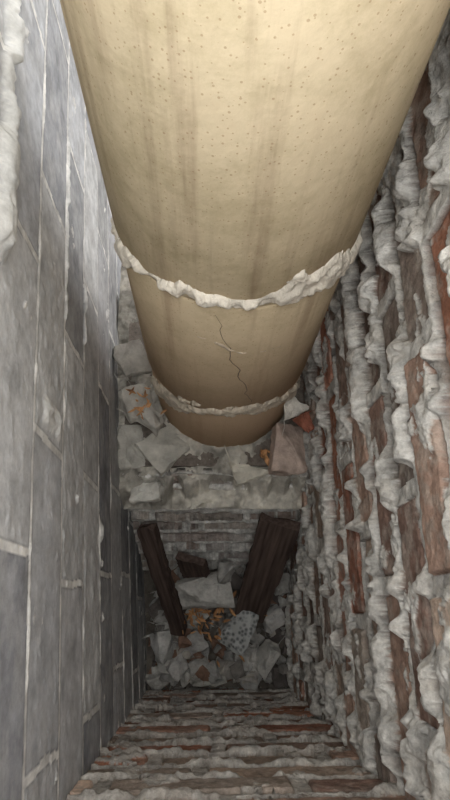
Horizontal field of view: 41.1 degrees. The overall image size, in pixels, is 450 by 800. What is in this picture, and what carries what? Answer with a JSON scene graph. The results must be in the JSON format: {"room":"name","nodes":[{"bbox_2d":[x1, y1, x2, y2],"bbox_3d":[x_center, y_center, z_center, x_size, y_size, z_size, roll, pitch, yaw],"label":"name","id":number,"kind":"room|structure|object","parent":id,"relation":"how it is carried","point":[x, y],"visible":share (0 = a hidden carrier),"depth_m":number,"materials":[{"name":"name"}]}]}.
{"room":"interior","nodes":[
{"label":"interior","id":0,"kind":"room"},
{"bbox_2d":[0,0,146,799],"bbox_3d":[-0.203,-0.040,0.941,0.074,1.480,1.096,0,71,-2],"label":"wall","id":1,"kind":"structure","parent":0,"point":[73,622],"depth_m":0.66,"materials":[{"name":"grey concrete"}]},
{"bbox_2d":[144,568,289,689],"bbox_3d":[-0.038,0.494,1.484,0.408,0.026,0.428,0,71,-2],"label":"floor","id":2,"kind":"structure","parent":0,"point":[149,586],"depth_m":1.46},
{"bbox_2d":[113,264,313,570],"bbox_3d":[-0.035,0.059,1.354,0.388,0.645,0.652,0,71,-2],"label":"ledge","id":3,"kind":"object","parent":2,"relation":"on","point":[207,502],"visible":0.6,"depth_m":1.17,"materials":[{"name":"grey stone"}]},
{"bbox_2d":[126,387,166,419],"bbox_3d":[-0.146,0.006,1.124,0.082,0.017,0.064,0,71,-2],"label":"dry leaves","id":4,"kind":"object","parent":3,"relation":"on","point":[148,403],"visible":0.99,"depth_m":1.13,"materials":[{"name":"orange plant"}]},
{"bbox_2d":[60,0,449,446],"bbox_3d":[0.016,-0.229,0.648,0.291,1.310,0.288,-37,76,-13],"label":"flue pipe","id":5,"kind":"object","parent":3,"relation":"on","point":[244,148],"visible":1,"depth_m":0.44,"materials":[{"name":"ceramic"}]},
{"bbox_2d":[259,449,269,465],"bbox_3d":[0.080,0.103,1.124,0.026,0.015,0.034,-38,76,-13],"label":"dry leaves","id":6,"kind":"object","parent":3,"relation":"on","point":[263,452],"visible":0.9,"depth_m":1.12,"materials":[{"name":"orange plant"}]},
{"bbox_2d":[142,561,289,690],"bbox_3d":[-0.039,0.534,1.404,0.405,0.178,0.320,2,71,-1],"label":"rubble pile","id":7,"kind":"object","parent":2,"relation":"on","point":[174,655],"visible":0.56,"depth_m":1.37,"materials":[{"name":"grey stone"}]},
{"bbox_2d":[137,523,186,635],"bbox_3d":[-0.130,0.390,1.280,0.045,0.278,0.234,-15,72,-7],"label":"plank","id":8,"kind":"object","parent":7,"relation":"on","point":[149,536],"visible":1,"depth_m":1.26,"materials":[{"name":"brown wood"}]},
{"bbox_2d":[175,551,209,578],"bbox_3d":[-0.069,0.377,1.327,0.088,0.115,0.055,16,71,4],"label":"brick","id":9,"kind":"object","parent":7,"relation":"on","point":[190,566],"visible":0.84,"depth_m":1.30,"materials":[{"name":"brown brick"}]},
{"bbox_2d":[152,571,234,608],"bbox_3d":[-0.073,0.420,1.331,0.189,0.068,0.086,0,71,-2],"label":"stone","id":10,"kind":"object","parent":7,"relation":"on","point":[191,592],"visible":0.75,"depth_m":1.31,"materials":[{"name":"grey stone"}]},
{"bbox_2d":[202,557,235,591],"bbox_3d":[-0.027,0.390,1.294,0.123,0.054,0.066,-38,76,-13],"label":"stone","id":11,"kind":"object","parent":10,"relation":"on","point":[226,569],"visible":1,"depth_m":1.29,"materials":[{"name":"grey stone"}]},
{"bbox_2d":[182,590,266,666],"bbox_3d":[-0.032,0.487,1.353,0.224,0.045,0.173,26,72,7],"label":"dry leaves","id":12,"kind":"object","parent":7,"relation":"on","point":[191,613],"visible":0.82,"depth_m":1.34,"materials":[{"name":"orange plant"}]},
{"bbox_2d":[217,610,258,655],"bbox_3d":[0.030,0.512,1.339,0.069,0.048,0.094,27,72,8],"label":"shard","id":13,"kind":"object","parent":7,"relation":"on","point":[236,635],"visible":0.98,"depth_m":1.33,"materials":[{"name":"stone"}]},
{"bbox_2d":[235,512,300,622],"bbox_3d":[0.083,0.369,1.288,0.084,0.255,0.206,15,71,4],"label":"plank","id":14,"kind":"object","parent":7,"relation":"on","point":[275,539],"visible":0.99,"depth_m":1.25,"materials":[{"name":"brown wood"}]},
{"bbox_2d":[66,686,407,799],"bbox_3d":[0.010,0.459,0.773,0.347,1.481,0.024,0,71,-2],"label":"wall","id":15,"kind":"structure","parent":0,"point":[190,743],"depth_m":0.79,"materials":[{"name":"brick"}]},
{"bbox_2d":[284,9,449,799],"bbox_3d":[0.167,0.093,0.907,0.029,1.484,0.817,0,71,-2],"label":"wall","id":16,"kind":"structure","parent":0,"point":[367,614],"depth_m":0.63,"materials":[{"name":"brick"}]}
]}

